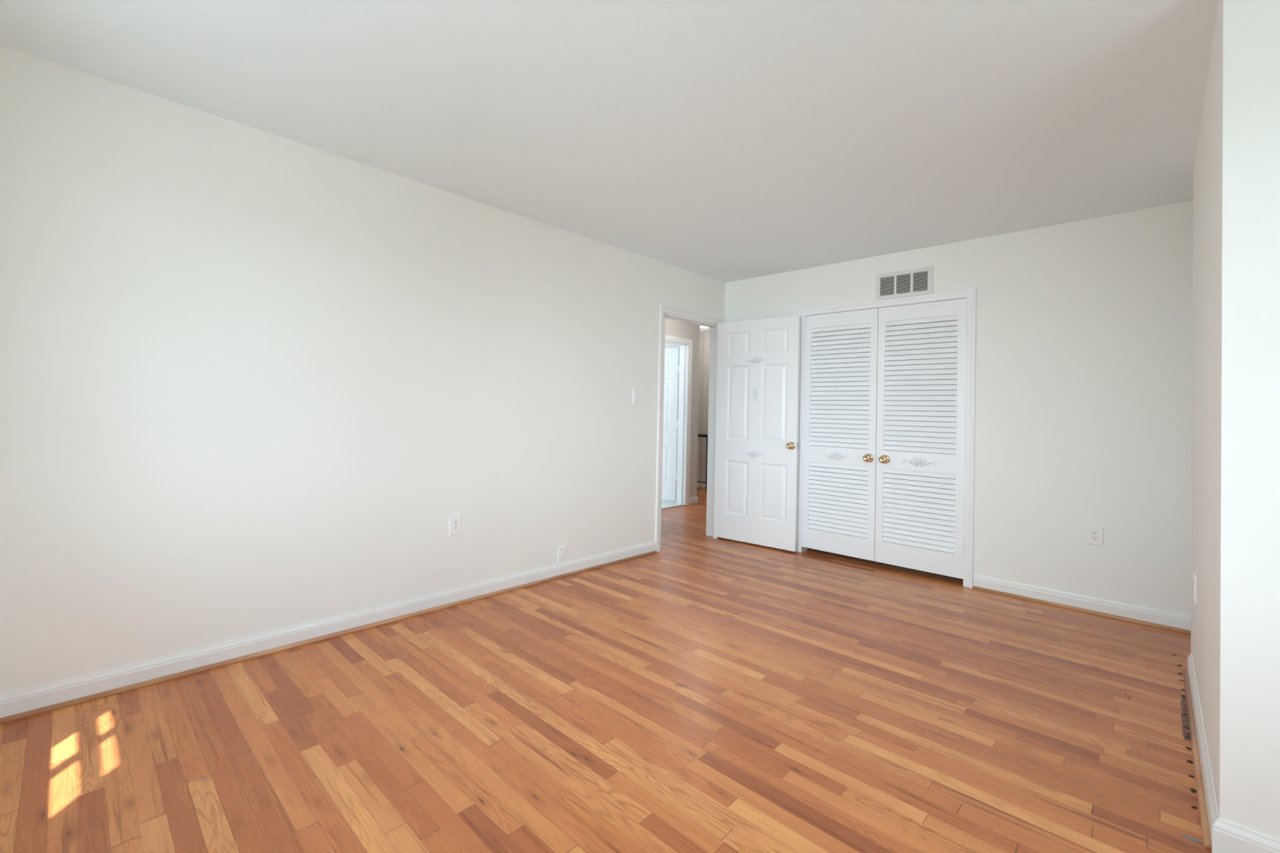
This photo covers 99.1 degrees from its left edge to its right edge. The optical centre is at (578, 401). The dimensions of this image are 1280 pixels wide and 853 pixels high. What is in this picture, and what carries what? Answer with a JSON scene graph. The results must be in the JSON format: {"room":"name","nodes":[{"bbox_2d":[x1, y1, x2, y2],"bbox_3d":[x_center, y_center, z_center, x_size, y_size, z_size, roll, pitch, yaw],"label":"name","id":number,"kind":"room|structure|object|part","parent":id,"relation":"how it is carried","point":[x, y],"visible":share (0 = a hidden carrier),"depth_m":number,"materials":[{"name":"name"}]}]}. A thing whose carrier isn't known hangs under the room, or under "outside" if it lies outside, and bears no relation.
{"room":"empty bedroom","nodes":[
{"label":"empty bedroom","id":0,"kind":"room"},
{"bbox_2d":[0,44,725,695],"bbox_3d":[-0.179,0.007,3.817,5.950,2.440,0.085,2,-1,-43],"label":"wall","id":1,"kind":"structure","parent":0,"point":[253,381],"depth_m":2.54,"materials":[{"name":"beige paint"}]},
{"bbox_2d":[0,541,656,718],"bbox_3d":[-0.794,1.156,3.175,3.937,0.095,0.014,2,-1,-43],"label":"baseboard","id":2,"kind":"structure","parent":1,"relation":"attached to","point":[37,697],"depth_m":2.53,"materials":[{"name":"white paint"}]},
{"bbox_2d":[0,550,657,724],"bbox_3d":[-0.786,1.194,3.164,3.937,0.018,0.014,2,-1,-43],"label":"trim","id":3,"kind":"structure","parent":1,"relation":"attached to","point":[136,686],"depth_m":2.52,"materials":[{"name":"brown wood"}]},
{"bbox_2d":[448,513,461,536],"bbox_3d":[-0.736,0.731,3.231,0.080,0.125,0.008,2,-1,-43],"label":"wall outlet","id":4,"kind":"object","parent":1,"relation":"attached to","point":[455,520],"visible":1,"depth_m":3.23,"materials":[{"name":"white plastic"}]},
{"bbox_2d":[453,519,457,530],"bbox_3d":[-0.734,0.731,3.230,0.034,0.067,0.004,2,-1,-43],"label":"receptacle","id":5,"kind":"object","parent":4,"relation":"attached to","point":[455,521],"depth_m":3.23,"materials":[{"name":"grey plastic"}]},
{"bbox_2d":[557,545,565,562],"bbox_3d":[-0.117,1.068,3.811,0.070,0.106,0.017,2,-1,-43],"label":"cable jack","id":6,"kind":"object","parent":1,"relation":"attached to","point":[562,549],"visible":1,"depth_m":3.81,"materials":[{"name":"white plastic"}]},
{"bbox_2d":[631,388,639,404],"bbox_3d":[0.458,-0.041,4.351,0.082,0.124,0.011,2,-1,-43],"label":"light switch","id":7,"kind":"object","parent":1,"relation":"attached to","point":[635,393],"visible":1,"depth_m":4.35,"materials":[{"name":"white plastic"}]},
{"bbox_2d":[654,304,724,552],"bbox_3d":[0.977,0.231,4.910,0.965,2.078,0.121,2,-1,-43],"label":"trim","id":8,"kind":"structure","parent":1,"relation":"attached to","point":[663,308],"depth_m":4.94,"materials":[{"name":"white paint"}]},
{"bbox_2d":[713,315,800,551],"bbox_3d":[1.555,0.270,4.853,0.790,2.021,0.107,1,-1,42],"label":"door","id":9,"kind":"structure","parent":1,"relation":"in","point":[758,360],"depth_m":4.83,"materials":[{"name":"white paint"}]},
{"bbox_3d":[1.443,0.785,4.957,0.218,0.492,0.012,1,-1,42],"label":"panel","id":10,"kind":"part","parent":9,"relation":"part of","materials":[{"name":"white paint"}]},
{"bbox_3d":[1.458,0.009,4.971,0.210,0.684,0.012,1,-1,42],"label":"panel","id":11,"kind":"part","parent":9,"relation":"part of","materials":[{"name":"white paint"}]},
{"bbox_3d":[1.470,-0.535,4.979,0.210,0.210,0.012,1,-1,42],"label":"panel","id":12,"kind":"part","parent":9,"relation":"part of","materials":[{"name":"white paint"}]},
{"bbox_3d":[1.695,0.787,4.729,0.240,0.492,0.012,1,-1,42],"label":"panel","id":13,"kind":"part","parent":9,"relation":"part of","materials":[{"name":"white paint"}]},
{"bbox_3d":[1.707,0.010,4.746,0.232,0.687,0.012,1,-1,42],"label":"panel","id":14,"kind":"part","parent":9,"relation":"part of","materials":[{"name":"white paint"}]},
{"bbox_3d":[1.720,-0.535,4.753,0.236,0.213,0.012,1,-1,42],"label":"panel","id":15,"kind":"part","parent":9,"relation":"part of","materials":[{"name":"white paint"}]},
{"bbox_2d":[0,488,1211,852],"bbox_3d":[1.001,1.294,4.192,8.350,0.092,7.200,2,-1,-43],"label":"floor","id":16,"kind":"structure","parent":0,"point":[702,693],"depth_m":1.98,"materials":[{"name":"brown wood"}]},
{"bbox_2d":[697,433,707,490],"bbox_3d":[2.252,0.922,7.946,0.060,0.847,1.245,2,-1,-43],"label":"stair railing","id":17,"kind":"object","parent":16,"relation":"on","point":[699,435],"visible":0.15,"depth_m":8.27,"materials":[{"name":"black metal"}]},
{"bbox_3d":[2.261,0.522,7.952,0.060,0.047,1.245,2,-1,-43],"label":"handrail","id":18,"kind":"part","parent":17,"relation":"part of","materials":[{"name":"black wood"}]},
{"bbox_2d":[0,0,1218,332],"bbox_3d":[1.024,-1.230,4.267,8.350,0.100,7.300,2,-1,-43],"label":"ceiling","id":19,"kind":"structure","parent":0,"point":[722,140],"depth_m":2.19,"materials":[{"name":"paint"}]},
{"bbox_2d":[664,318,710,501],"bbox_3d":[0.870,0.067,6.193,4.940,2.440,2.500,2,-1,-43],"label":"wall","id":20,"kind":"structure","parent":0,"point":[700,340],"depth_m":7.03,"materials":[{"name":"paint"}]},
{"bbox_2d":[662,347,679,501],"bbox_3d":[0.969,0.283,7.169,0.728,1.982,0.097,1,-1,29],"label":"door","id":21,"kind":"structure","parent":20,"relation":"in","point":[670,424],"depth_m":7.06,"materials":[{"name":"white paint"}]},
{"bbox_3d":[1.083,0.810,7.113,0.201,0.492,0.012,1,-1,29],"label":"panel","id":22,"kind":"part","parent":21,"relation":"part of","materials":[{"name":"white paint"}]},
{"bbox_3d":[1.103,0.034,7.123,0.193,0.684,0.012,1,-1,29],"label":"panel","id":23,"kind":"part","parent":21,"relation":"part of","materials":[{"name":"white paint"}]},
{"bbox_3d":[1.116,-0.511,7.131,0.193,0.210,0.012,1,-1,29],"label":"panel","id":24,"kind":"part","parent":21,"relation":"part of","materials":[{"name":"white paint"}]},
{"bbox_2d":[664,335,692,505],"bbox_3d":[1.061,0.248,6.658,0.867,2.101,0.148,2,-1,-43],"label":"trim","id":25,"kind":"structure","parent":20,"relation":"attached to","point":[686,345],"depth_m":6.89,"materials":[{"name":"white paint"}]},
{"bbox_2d":[689,487,702,505],"bbox_3d":[1.657,1.319,7.680,1.447,0.018,0.828,2,-1,-43],"label":"trim","id":26,"kind":"structure","parent":20,"relation":"attached to","point":[697,487],"depth_m":6.97,"materials":[{"name":"brown wood"}]},
{"bbox_2d":[688,481,706,505],"bbox_3d":[2.038,1.283,7.293,1.467,0.095,1.915,2,-1,-43],"label":"baseboard","id":27,"kind":"structure","parent":20,"relation":"attached to","point":[694,499],"depth_m":7.00,"materials":[{"name":"white paint"}]},
{"bbox_2d":[809,320,957,548],"bbox_3d":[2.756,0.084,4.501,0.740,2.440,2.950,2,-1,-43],"label":"louver slats","id":28,"kind":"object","parent":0,"point":[953,320],"depth_m":4.87,"materials":[{"name":"beige paint"}]},
{"bbox_2d":[724,200,1193,616],"bbox_3d":[2.670,0.074,3.973,0.110,2.440,3.600,2,-1,-43],"label":"wall","id":29,"kind":"structure","parent":0,"point":[1084,365],"depth_m":3.41,"materials":[{"name":"beige paint"}]},
{"bbox_2d":[800,308,878,560],"bbox_3d":[2.110,0.251,4.450,0.096,1.980,0.593,2,-1,-43],"label":"door","id":30,"kind":"structure","parent":29,"relation":"in","point":[858,544],"depth_m":4.44,"materials":[{"name":"white paint"}]},
{"bbox_3d":[2.124,0.794,4.454,0.018,0.562,0.480,2,-1,-43],"label":"louver panel","id":31,"kind":"part","parent":30,"relation":"part of","materials":[{"name":"white paint"}]},
{"bbox_3d":[2.145,-0.128,4.468,0.018,0.997,0.480,2,-1,-43],"label":"louver panel","id":32,"kind":"part","parent":30,"relation":"part of","materials":[{"name":"white paint"}]},
{"bbox_2d":[796,288,977,588],"bbox_3d":[2.363,0.248,4.279,0.128,2.088,1.268,2,-1,-43],"label":"trim","id":33,"kind":"structure","parent":29,"relation":"attached to","point":[971,294],"depth_m":3.82,"materials":[{"name":"white paint"}]},
{"bbox_2d":[875,266,933,300],"bbox_3d":[2.473,-0.900,4.131,0.010,0.202,0.386,2,-1,-43],"label":"air vent","id":34,"kind":"object","parent":29,"relation":"in","point":[915,282],"visible":1,"depth_m":4.12,"materials":[{"name":"white metal"}]},
{"bbox_2d":[875,297,967,578],"bbox_3d":[2.520,0.254,4.016,0.096,1.980,0.594,2,-1,-43],"label":"door","id":35,"kind":"structure","parent":29,"relation":"in","point":[940,560],"depth_m":4.02,"materials":[{"name":"white paint"}]},
{"bbox_3d":[2.521,0.796,4.034,0.018,0.562,0.480,2,-1,-43],"label":"louver panel","id":36,"kind":"part","parent":35,"relation":"part of","materials":[{"name":"white paint"}]},
{"bbox_3d":[2.542,-0.125,4.048,0.018,0.997,0.480,2,-1,-43],"label":"louver panel","id":37,"kind":"part","parent":35,"relation":"part of","materials":[{"name":"white paint"}]},
{"bbox_2d":[973,574,1191,631],"bbox_3d":[3.286,1.249,3.184,0.014,0.095,1.597,2,-1,-43],"label":"baseboard","id":38,"kind":"structure","parent":29,"relation":"attached to","point":[1136,612],"depth_m":3.34,"materials":[{"name":"white paint"}]},
{"bbox_2d":[973,586,1191,634],"bbox_3d":[3.275,1.287,3.174,0.014,0.018,1.597,2,-1,-43],"label":"trim","id":39,"kind":"structure","parent":29,"relation":"attached to","point":[1122,618],"depth_m":3.33,"materials":[{"name":"brown wood"}]},
{"bbox_2d":[1086,524,1103,546],"bbox_3d":[3.168,0.820,3.329,0.008,0.120,0.076,2,-1,-43],"label":"wall outlet","id":40,"kind":"object","parent":29,"relation":"attached to","point":[1095,534],"visible":1,"depth_m":3.33,"materials":[{"name":"white plastic"}]},
{"bbox_2d":[1091,529,1098,541],"bbox_3d":[3.166,0.820,3.328,0.004,0.067,0.034,2,-1,-43],"label":"receptacle","id":41,"kind":"object","parent":40,"relation":"attached to","point":[1095,533],"depth_m":3.33,"materials":[{"name":"grey plastic"}]},
{"bbox_2d":[1191,0,1279,840],"bbox_3d":[2.700,0.040,1.742,1.670,2.440,0.915,2,-1,-43],"label":"wall","id":42,"kind":"structure","parent":0,"point":[1235,533],"depth_m":1.48,"materials":[{"name":"beige paint"}]},
{"bbox_2d":[1193,572,1196,603],"bbox_3d":[2.631,0.793,2.317,0.066,0.118,0.008,2,-1,-43],"label":"wall outlet","id":43,"kind":"object","parent":42,"relation":"attached to","point":[1195,574],"visible":1,"depth_m":2.30,"materials":[{"name":"white plastic"}]},
{"bbox_2d":[1182,668,1211,850],"bbox_3d":[2.302,1.247,2.032,1.555,0.018,0.014,2,-1,-43],"label":"trim","id":44,"kind":"structure","parent":42,"relation":"attached to","point":[1200,788],"depth_m":1.81,"materials":[{"name":"brown wood"}]},
{"bbox_2d":[1187,653,1279,852],"bbox_3d":[2.622,1.211,1.685,1.569,0.095,0.929,2,-1,-43],"label":"baseboard","id":45,"kind":"structure","parent":42,"relation":"attached to","point":[1226,837],"depth_m":1.48,"materials":[{"name":"white paint"}]}
]}

